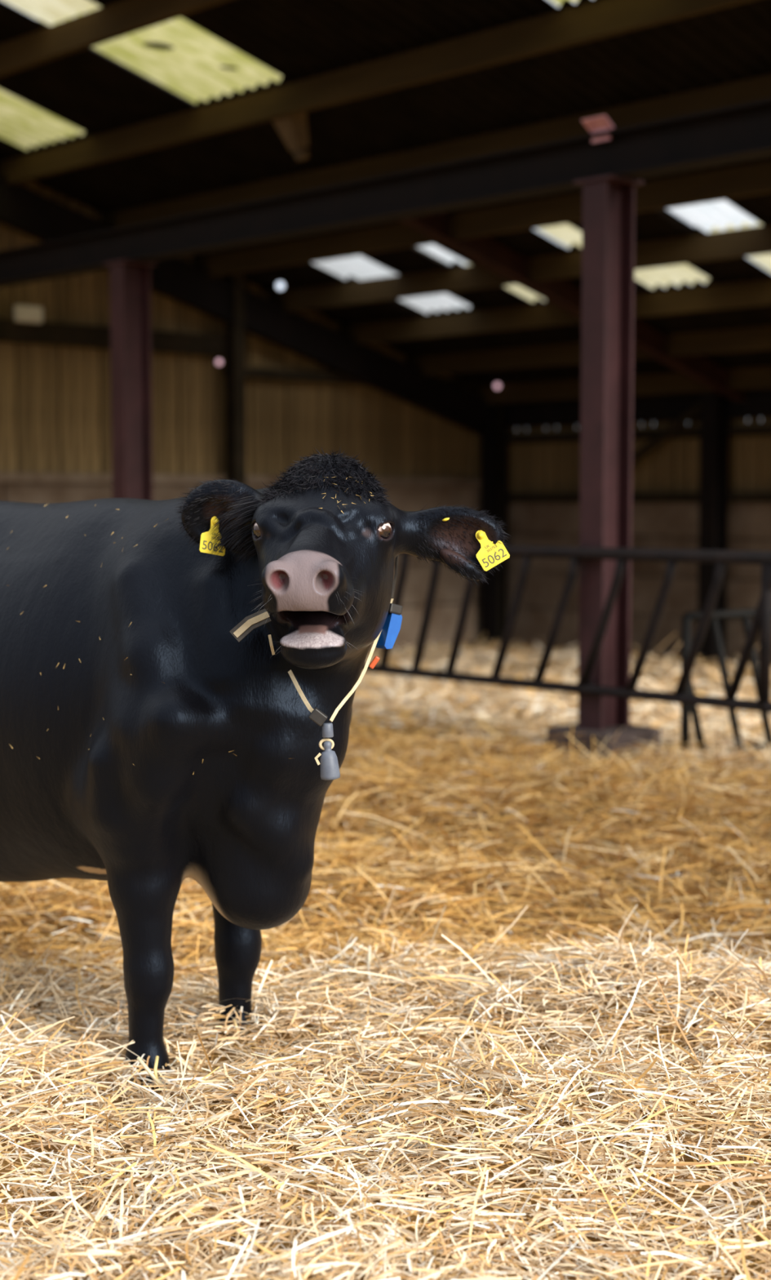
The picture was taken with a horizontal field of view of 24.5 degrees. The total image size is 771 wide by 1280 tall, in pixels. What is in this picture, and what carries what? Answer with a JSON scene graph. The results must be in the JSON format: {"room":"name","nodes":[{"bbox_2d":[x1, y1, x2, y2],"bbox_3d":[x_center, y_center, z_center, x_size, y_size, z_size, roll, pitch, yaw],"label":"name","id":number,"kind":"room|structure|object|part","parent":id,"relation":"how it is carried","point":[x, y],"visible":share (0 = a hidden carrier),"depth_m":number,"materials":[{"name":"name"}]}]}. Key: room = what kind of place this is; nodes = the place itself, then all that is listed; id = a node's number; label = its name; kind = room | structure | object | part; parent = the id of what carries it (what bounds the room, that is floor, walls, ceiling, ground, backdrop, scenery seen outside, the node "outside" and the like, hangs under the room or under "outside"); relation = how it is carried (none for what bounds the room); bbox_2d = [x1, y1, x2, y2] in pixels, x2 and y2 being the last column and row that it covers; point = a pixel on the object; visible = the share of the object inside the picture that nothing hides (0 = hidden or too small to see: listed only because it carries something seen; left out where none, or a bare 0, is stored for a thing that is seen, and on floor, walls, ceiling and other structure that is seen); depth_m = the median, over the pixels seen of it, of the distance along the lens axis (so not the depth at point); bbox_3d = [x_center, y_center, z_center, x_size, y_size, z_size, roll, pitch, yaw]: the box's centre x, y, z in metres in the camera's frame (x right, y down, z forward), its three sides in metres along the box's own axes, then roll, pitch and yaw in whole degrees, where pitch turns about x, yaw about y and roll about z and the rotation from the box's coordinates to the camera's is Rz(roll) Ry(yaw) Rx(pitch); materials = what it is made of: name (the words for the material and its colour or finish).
{"room":"farm building","nodes":[
{"label":"farm building","id":0,"kind":"room"},
{"bbox_2d":[0,47,507,651],"bbox_3d":[-2.749,-2.556,17.076,11.415,6.400,0.386,-4,6,-43],"label":"wall","id":1,"kind":"structure","parent":0,"point":[245,418],"depth_m":18.00,"materials":[{"name":"wood"}]},
{"bbox_3d":[-4.398,-1.234,15.780,2.230,0.462,0.100,-4,6,-43],"label":"concrete panel","id":2,"kind":"part","parent":1,"relation":"part of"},
{"bbox_2d":[13,304,43,323],"bbox_3d":[-3.294,-3.004,16.395,0.270,0.150,0.080,-4,6,-43],"label":"junction box","id":3,"kind":"object","parent":1,"relation":"attached to","point":[22,313],"visible":1,"depth_m":16.35,"materials":[{"name":"plastic"}]},
{"bbox_3d":[-2.747,-1.353,17.305,2.230,0.462,0.100,-4,6,-43],"label":"concrete panel","id":4,"kind":"part","parent":1,"relation":"part of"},
{"bbox_3d":[-4.208,-2.801,15.711,7.050,0.200,0.090,-4,6,-43],"label":"wall rail","id":5,"kind":"part","parent":1,"relation":"part of","materials":[{"name":"brown wood"}]},
{"bbox_2d":[215,358,222,365],"bbox_3d":[-1.661,-2.774,17.735,0.069,0.071,0.086,0,4,-5],"label":"lamp","id":6,"kind":"object","parent":1,"relation":"attached to","point":[219,362],"visible":1,"depth_m":17.71,"materials":[{"name":"pink"}]},
{"bbox_3d":[-1.659,-2.769,17.715,0.060,0.060,0.046,0,9,-5],"label":"glass","id":7,"kind":"part","parent":6,"relation":"part of","materials":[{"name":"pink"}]},
{"bbox_3d":[-1.523,-1.934,18.103,0.140,4.400,0.150,-4,6,-43],"label":"wall post","id":8,"kind":"part","parent":1,"relation":"part of","materials":[{"name":"brown wood"}]},
{"bbox_3d":[-1.097,-1.471,18.829,2.230,0.462,0.100,-4,6,-43],"label":"concrete panel","id":9,"kind":"part","parent":1,"relation":"part of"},
{"bbox_3d":[-2.760,-1.559,17.154,11.000,0.090,0.090,-4,6,-43],"label":"wall rail","id":10,"kind":"part","parent":1,"relation":"part of","materials":[{"name":"wood"}]},
{"bbox_2d":[0,175,502,439],"bbox_3d":[-1.314,-3.319,18.183,7.597,2.447,0.150,-4,6,-43],"label":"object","id":11,"kind":"object","parent":1,"relation":"attached to","point":[24,210],"visible":0.67,"depth_m":18.32,"materials":[{"name":"metal"}]},
{"bbox_2d":[0,0,755,184],"bbox_3d":[-0.254,-3.978,12.718,0.077,0.215,9.800,-4,6,-43],"label":"beam","id":12,"kind":"structure","parent":11,"relation":"on","point":[593,20],"depth_m":12.47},
{"bbox_2d":[271,111,309,161],"bbox_3d":[-0.753,-3.988,13.546,0.388,0.684,0.420,-4,6,-43],"label":"bracket","id":13,"kind":"object","parent":12,"relation":"hanging from","point":[293,129],"visible":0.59,"depth_m":13.45,"materials":[{"name":"wood"}]},
{"bbox_2d":[101,73,770,227],"bbox_3d":[0.619,-3.708,13.550,0.077,0.215,9.800,-4,6,-43],"label":"purlin","id":14,"kind":"structure","parent":11,"relation":"on","point":[757,88],"depth_m":13.55,"materials":[{"name":"brown metal"}]},
{"bbox_2d":[268,224,770,311],"bbox_3d":[2.138,-3.240,14.998,0.077,0.215,9.800,-4,6,-43],"label":"purlin","id":15,"kind":"structure","parent":11,"relation":"on","point":[756,240],"depth_m":16.06,"materials":[{"name":"brown wood"}]},
{"bbox_2d":[406,324,770,375],"bbox_3d":[3.590,-2.791,16.383,0.078,0.215,9.800,-4,6,-43],"label":"beam","id":16,"kind":"structure","parent":11,"relation":"on","point":[753,338],"depth_m":18.27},
{"bbox_3d":[-0.174,-2.841,19.457,3.950,0.100,0.090,-4,6,-43],"label":"wall rail","id":17,"kind":"part","parent":1,"relation":"part of","materials":[{"name":"brown wood"}]},
{"bbox_3d":[0.554,-1.116,20.391,2.230,0.462,0.100,-4,6,-43],"label":"concrete panel","id":18,"kind":"part","parent":1,"relation":"part of","materials":[{"name":"concrete"}]},
{"bbox_3d":[0.554,-0.169,20.464,2.230,0.462,0.100,-4,6,-43],"label":"concrete panel","id":19,"kind":"part","parent":1,"relation":"part of","materials":[{"name":"concrete"}]},
{"bbox_3d":[0.554,-1.590,20.354,2.230,0.462,0.100,-4,6,-43],"label":"concrete panel","id":20,"kind":"part","parent":1,"relation":"part of","materials":[{"name":"concrete"}]},
{"bbox_3d":[0.554,-0.642,20.427,2.230,0.462,0.100,-4,6,-43],"label":"concrete panel","id":21,"kind":"part","parent":1,"relation":"part of","materials":[{"name":"brown concrete"}]},
{"bbox_3d":[1.323,-2.138,20.732,0.140,4.400,0.150,-4,6,-43],"label":"wall post","id":22,"kind":"part","parent":1,"relation":"part of","materials":[{"name":"black metal"}]},
{"bbox_2d":[0,0,770,385],"bbox_3d":[1.860,-3.648,12.883,10.350,2.960,12.730,-4,6,-43],"label":"ceiling","id":23,"kind":"structure","parent":0,"point":[88,90],"depth_m":13.60,"materials":[{"name":"black metal"}]},
{"bbox_2d":[0,88,84,150],"bbox_3d":[-3.301,-4.486,14.974,1.360,0.433,1.100,-4,6,-43],"label":"window","id":24,"kind":"structure","parent":23,"relation":"attached to","point":[23,124],"depth_m":15.15,"materials":[{"name":"yellow plastic"}]},
{"bbox_2d":[3,0,99,26],"bbox_3d":[-2.605,-4.626,12.431,1.050,0.346,0.750,-4,6,-43],"label":"window","id":25,"kind":"structure","parent":23,"relation":"attached to","point":[47,11],"depth_m":12.78,"materials":[{"name":"yellow plastic"}]},
{"bbox_2d":[0,0,230,77],"bbox_3d":[-1.251,-4.286,11.767,0.077,0.215,9.800,-4,6,-43],"label":"beam","id":26,"kind":"structure","parent":23,"relation":"attached to","point":[122,18],"depth_m":12.62,"materials":[{"name":"brown wood"}]},
{"bbox_2d":[53,5,282,103],"bbox_3d":[-1.561,-4.340,13.102,1.360,0.433,1.120,-4,6,-43],"label":"skylight panel","id":27,"kind":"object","parent":23,"relation":"attached to","point":[177,55],"depth_m":13.21,"materials":[{"name":"yellow plastic"}]},
{"bbox_2d":[275,281,284,290],"bbox_3d":[-1.074,-3.619,18.147,0.097,0.100,0.088,0,4,-3],"label":"lamp","id":28,"kind":"object","parent":23,"relation":"attached to","point":[280,286],"visible":1,"depth_m":18.12,"materials":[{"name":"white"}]},
{"bbox_2d":[311,255,393,279],"bbox_3d":[-0.458,-3.678,17.050,0.980,0.326,0.820,-4,6,-43],"label":"window","id":29,"kind":"structure","parent":23,"relation":"attached to","point":[357,267],"depth_m":17.26,"materials":[{"name":"white plastic"}]},
{"bbox_2d":[360,271,471,313],"bbox_3d":[0.323,-3.451,17.670,0.980,0.326,0.800,-4,6,-43],"label":"window","id":30,"kind":"structure","parent":23,"relation":"attached to","point":[445,301],"depth_m":17.83,"materials":[{"name":"white plastic"}]},
{"bbox_2d":[417,244,467,266],"bbox_3d":[0.382,-3.608,16.147,0.980,0.326,0.270,-4,6,-43],"label":"window","id":31,"kind":"structure","parent":23,"relation":"attached to","point":[432,249],"depth_m":16.36,"materials":[{"name":"white plastic"}]},
{"bbox_2d":[466,262,546,302],"bbox_3d":[1.165,-3.381,16.763,0.980,0.325,0.240,-4,6,-43],"label":"window","id":32,"kind":"structure","parent":23,"relation":"attached to","point":[517,289],"depth_m":16.97,"materials":[{"name":"yellow plastic"}]},
{"bbox_2d":[537,223,582,247],"bbox_3d":[1.418,-3.521,15.032,0.980,0.325,0.380,-4,6,-43],"label":"window","id":33,"kind":"structure","parent":23,"relation":"attached to","point":[566,233],"depth_m":15.22,"materials":[{"name":"yellow plastic"}]},
{"bbox_2d":[552,0,578,5],"bbox_3d":[0.960,-4.129,10.389,1.360,0.432,0.960,-4,6,-43],"label":"window","id":34,"kind":"structure","parent":23,"relation":"attached to","point":[559,2],"depth_m":11.15,"materials":[{"name":"yellow plastic"}]},
{"bbox_2d":[635,263,710,288],"bbox_3d":[2.317,-3.284,15.523,0.980,0.326,0.690,-4,6,-43],"label":"window","id":35,"kind":"structure","parent":23,"relation":"attached to","point":[677,274],"depth_m":15.71,"materials":[{"name":"yellow plastic"}]},
{"bbox_2d":[670,200,758,232],"bbox_3d":[2.438,-3.436,13.935,0.980,0.325,0.660,-4,6,-43],"label":"window","id":36,"kind":"structure","parent":23,"relation":"attached to","point":[719,214],"depth_m":14.13,"materials":[{"name":"white plastic"}]},
{"bbox_2d":[710,222,770,271],"bbox_3d":[3.197,-3.211,14.576,0.980,0.326,0.600,-4,6,-43],"label":"window","id":37,"kind":"structure","parent":23,"relation":"attached to","point":[765,260],"depth_m":14.77,"materials":[{"name":"beige plastic"}]},
{"bbox_3d":[5.039,-2.823,13.077,5.348,0.200,0.150,17,-8,-42],"label":"rafter","id":38,"kind":"object","parent":23,"relation":"attached to","visible":0},
{"bbox_2d":[192,160,770,277],"bbox_3d":[1.419,-3.462,14.313,0.078,0.215,9.800,-4,6,-43],"label":"purlin","id":39,"kind":"structure","parent":38,"relation":"on","point":[748,180],"depth_m":14.79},
{"bbox_2d":[339,278,770,344],"bbox_3d":[2.857,-3.018,15.683,0.077,0.215,9.800,-4,6,-43],"label":"beam","id":40,"kind":"structure","parent":38,"relation":"on","point":[752,293],"depth_m":17.12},
{"bbox_2d":[0,643,770,1279],"bbox_3d":[0.500,0.791,9.089,29.000,0.485,34.000,0,4,0],"label":"straw","id":41,"kind":"structure","parent":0,"point":[759,1238],"depth_m":4.42,"materials":[{"name":"plant"}]},
{"bbox_2d":[103,259,156,500],"bbox_3d":[-1.917,-1.150,13.470,0.470,3.375,0.470,-4,6,-43],"label":"steel post","id":42,"kind":"object","parent":41,"relation":"on","point":[131,338],"visible":0.41,"depth_m":13.39,"materials":[{"name":"metal"}]},
{"bbox_3d":[-1.917,-2.820,13.340,0.300,0.020,0.260,-4,6,-43],"label":"cap plate","id":43,"kind":"part","parent":42,"relation":"part of","materials":[{"name":"red metal"}]},
{"bbox_2d":[0,900,770,1279],"bbox_3d":[0.029,0.960,4.275,3.416,0.418,3.231,0,4,0],"label":"bedding","id":44,"kind":"object","parent":41,"relation":"on","point":[533,970],"visible":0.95,"depth_m":3.79,"materials":[{"name":"beige plant"}]},
{"bbox_2d":[137,1056,167,1091],"bbox_3d":[-0.536,0.997,4.085,0.091,0.066,0.011,3,5,35],"label":"stalk","id":45,"kind":"object","parent":44,"relation":"on","point":[140,1060],"visible":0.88,"depth_m":4.09,"materials":[{"name":"beige plant"}]},
{"bbox_2d":[153,1055,159,1085],"bbox_3d":[-0.528,0.993,4.093,0.014,0.057,0.056,-1,5,-9],"label":"stalk","id":46,"kind":"object","parent":44,"relation":"on","point":[157,1058],"visible":0.88,"depth_m":4.09,"materials":[{"name":"yellow plant"}]},
{"bbox_2d":[226,1018,239,1047],"bbox_3d":[-0.381,0.989,4.467,0.025,0.065,0.048,1,5,18],"label":"stalk","id":47,"kind":"object","parent":44,"relation":"on","point":[233,1020],"visible":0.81,"depth_m":4.47,"materials":[{"name":"beige plant"}]},
{"bbox_2d":[0,447,508,1089],"bbox_3d":[-0.853,0.321,4.684,2.644,1.613,0.839,4,6,40],"label":"cow","id":48,"kind":"object","parent":44,"relation":"on","point":[146,748],"visible":0.95,"depth_m":4.10},
{"bbox_2d":[199,515,225,555],"bbox_3d":[-0.391,-0.234,4.018,0.070,0.090,0.011,-3,5,-36],"label":"ear tag","id":49,"kind":"object","parent":48,"relation":"attached to","point":[206,546],"visible":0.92,"depth_m":4.02,"materials":[{"name":"yellow plastic"}]},
{"bbox_2d":[229,555,403,780],"bbox_3d":[-0.148,-0.044,3.975,0.373,0.667,0.375,0,4,0],"label":"neck collar","id":50,"kind":"object","parent":48,"relation":"hanging from","point":[330,769],"visible":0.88,"depth_m":3.83,"materials":[{"name":"beige fabric"}]},
{"bbox_2d":[475,529,510,571],"bbox_3d":[0.236,-0.197,3.922,0.076,0.091,0.010,0,4,6],"label":"ear tag","id":51,"kind":"object","parent":48,"relation":"attached to","point":[489,553],"visible":1,"depth_m":3.92,"materials":[{"name":"yellow plastic"}]},
{"bbox_2d":[367,946,371,977],"bbox_3d":[-0.048,0.931,4.972,0.010,0.123,0.135,0,4,2],"label":"stalk","id":52,"kind":"object","parent":44,"relation":"on","point":[369,947],"visible":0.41,"depth_m":5.01,"materials":[{"name":"beige plant"}]},
{"bbox_2d":[469,973,529,1005],"bbox_3d":[0.339,0.948,4.707,0.035,0.078,0.300,-4,6,-42],"label":"stalk","id":53,"kind":"object","parent":44,"relation":"on","point":[470,975],"visible":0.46,"depth_m":4.78,"materials":[{"name":"beige plant"}]},
{"bbox_2d":[0,716,770,973],"bbox_3d":[-0.002,0.618,7.729,5.428,0.554,5.109,0,4,0],"label":"bedding","id":54,"kind":"object","parent":41,"relation":"on","point":[706,777],"visible":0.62,"depth_m":6.69,"materials":[{"name":"yellow plant"}]},
{"bbox_2d":[346,631,770,764],"bbox_3d":[-0.048,0.199,14.971,8.453,0.658,11.501,0,4,6],"label":"bedding","id":55,"kind":"object","parent":41,"relation":"on","point":[398,700],"visible":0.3,"depth_m":13.30,"materials":[{"name":"beige plant"}]},
{"bbox_2d":[361,544,770,712],"bbox_3d":[-0.247,-0.051,11.466,0.093,1.174,6.982,-4,6,-43],"label":"barrier","id":56,"kind":"object","parent":55,"relation":"on","point":[762,621],"visible":0.48,"depth_m":9.78,"materials":[{"name":"metal"}]},
{"bbox_3d":[-0.254,0.161,11.476,0.056,0.063,6.982,-4,6,-43],"label":"rail","id":57,"kind":"part","parent":56,"relation":"part of","materials":[{"name":"metal"}]},
{"bbox_3d":[-0.254,-0.602,11.417,0.072,0.068,6.982,-4,6,-43],"label":"rail","id":58,"kind":"part","parent":56,"relation":"part of","materials":[{"name":"metal"}]},
{"bbox_3d":[1.944,-0.039,9.081,0.058,0.800,0.061,-2,5,-20],"label":"post","id":59,"kind":"part","parent":56,"relation":"part of","materials":[{"name":"metal"}]},
{"bbox_2d":[546,174,661,760],"bbox_3d":[1.250,-0.885,10.062,0.470,3.375,0.470,-4,6,-43],"label":"steel post","id":60,"kind":"object","parent":41,"relation":"on","point":[609,201],"visible":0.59,"depth_m":10.01,"materials":[{"name":"metal"}]},
{"bbox_2d":[0,97,770,287],"bbox_3d":[-0.884,-2.870,12.218,0.200,0.250,9.800,-4,6,-43],"label":"steel beam","id":61,"kind":"structure","parent":60,"relation":"on","point":[742,132],"depth_m":10.94,"materials":[{"name":"black metal"}]},
{"bbox_2d":[582,115,614,142],"bbox_3d":[1.176,-2.828,9.843,0.086,0.122,0.170,-4,6,-43],"label":"cleat","id":62,"kind":"object","parent":61,"relation":"on","point":[599,123],"visible":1,"depth_m":9.84,"materials":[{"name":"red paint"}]},
{"bbox_3d":[1.250,-2.555,9.932,0.300,0.020,0.260,-4,6,-43],"label":"cap plate","id":63,"kind":"part","parent":60,"relation":"part of","materials":[{"name":"red metal"}]},
{"bbox_2d":[680,608,770,761],"bbox_3d":[2.077,0.255,10.115,1.060,0.866,0.052,-3,5,-34],"label":"metal hurdle","id":64,"kind":"object","parent":41,"relation":"on","point":[745,615],"visible":0.56,"depth_m":9.93,"materials":[{"name":"metal"}]},
{"bbox_3d":[2.077,-0.151,10.084,1.008,0.052,0.052,-3,5,-34],"label":"rail","id":65,"kind":"part","parent":64,"relation":"part of","materials":[{"name":"metal"}]},
{"bbox_3d":[2.077,0.626,10.144,1.008,0.052,0.052,-3,5,-34],"label":"rail","id":66,"kind":"part","parent":64,"relation":"part of","materials":[{"name":"metal"}]},
{"bbox_2d":[481,391,770,664],"bbox_3d":[3.356,-1.197,18.623,0.465,3.050,6.615,-4,6,-43],"label":"wall","id":67,"kind":"structure","parent":0,"point":[705,483],"depth_m":19.21,"materials":[{"name":"wood"}]},
{"bbox_3d":[1.266,-1.383,20.690,0.220,3.000,0.200,-4,6,-43],"label":"wall post","id":68,"kind":"part","parent":67,"relation":"part of","materials":[{"name":"wood"}]},
{"bbox_3d":[1.933,-0.143,20.449,0.100,0.415,2.130,-4,6,-43],"label":"concrete panel","id":69,"kind":"part","parent":67,"relation":"part of","materials":[{"name":"concrete"}]},
{"bbox_3d":[1.933,-0.566,20.416,0.100,0.415,2.130,-4,6,-43],"label":"concrete panel","id":70,"kind":"part","parent":67,"relation":"part of","materials":[{"name":"grey concrete"}]},
{"bbox_3d":[1.933,-0.990,20.383,0.100,0.415,2.130,-4,6,-43],"label":"concrete panel","id":71,"kind":"part","parent":67,"relation":"part of","materials":[{"name":"brown concrete"}]},
{"bbox_3d":[1.933,-1.414,20.350,0.100,0.415,2.130,-4,6,-43],"label":"concrete panel","id":72,"kind":"part","parent":67,"relation":"part of","materials":[{"name":"concrete"}]},
{"bbox_2d":[469,365,770,404],"bbox_3d":[4.324,-2.565,17.082,0.077,0.215,9.800,-4,6,-43],"label":"beam","id":73,"kind":"structure","parent":67,"relation":"attached to","point":[760,377],"depth_m":18.78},
{"bbox_2d":[493,382,501,389],"bbox_3d":[1.273,-2.891,20.221,0.080,0.082,0.086,0,4,4],"label":"lamp","id":74,"kind":"object","parent":73,"relation":"attached to","point":[497,385],"visible":1,"depth_m":20.20,"materials":[{"name":"pink"}]},
{"bbox_3d":[1.272,-2.887,20.201,0.070,0.070,0.046,0,8,4],"label":"glass","id":75,"kind":"part","parent":74,"relation":"part of","materials":[{"name":"pink glass"}]},
{"bbox_2d":[502,388,770,427],"bbox_3d":[4.544,-2.356,17.302,0.141,0.300,9.800,-4,6,-43],"label":"beam","id":76,"kind":"structure","parent":67,"relation":"attached to","point":[657,407],"depth_m":19.05,"materials":[{"name":"metal"}]},
{"bbox_2d":[398,212,747,401],"bbox_3d":[1.872,-3.088,16.485,5.204,1.635,0.150,-4,6,-43],"label":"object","id":77,"kind":"object","parent":76,"relation":"on","point":[485,251],"visible":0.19,"depth_m":16.12,"materials":[{"name":"brown metal"}]},
{"bbox_3d":[3.389,-2.170,18.568,0.090,0.100,6.400,-4,6,-43],"label":"wall rail","id":78,"kind":"part","parent":67,"relation":"part of","materials":[{"name":"brown metal"}]},
{"bbox_3d":[3.389,-1.492,18.620,0.090,0.100,6.400,-4,6,-43],"label":"wall rail","id":79,"kind":"part","parent":67,"relation":"part of","materials":[{"name":"brown wood"}]},
{"bbox_3d":[3.394,-0.020,18.877,0.100,0.415,2.130,-4,6,-43],"label":"concrete panel","id":80,"kind":"part","parent":67,"relation":"part of","materials":[{"name":"grey concrete"}]},
{"bbox_3d":[3.394,-0.444,18.844,0.100,0.415,2.130,-4,6,-43],"label":"concrete panel","id":81,"kind":"part","parent":67,"relation":"part of","materials":[{"name":"grey concrete"}]},
{"bbox_3d":[3.394,-1.292,18.778,0.100,0.415,2.130,-4,6,-43],"label":"concrete panel","id":82,"kind":"part","parent":67,"relation":"part of","materials":[{"name":"brown concrete"}]},
{"bbox_3d":[3.394,-0.868,18.811,0.100,0.415,2.130,-4,6,-43],"label":"concrete panel","id":83,"kind":"part","parent":67,"relation":"part of","materials":[{"name":"concrete"}]},
{"bbox_3d":[3.394,-1.205,18.401,0.220,3.000,0.200,-4,6,-43],"label":"wall post","id":84,"kind":"part","parent":67,"relation":"part of","materials":[{"name":"wood"}]}
]}

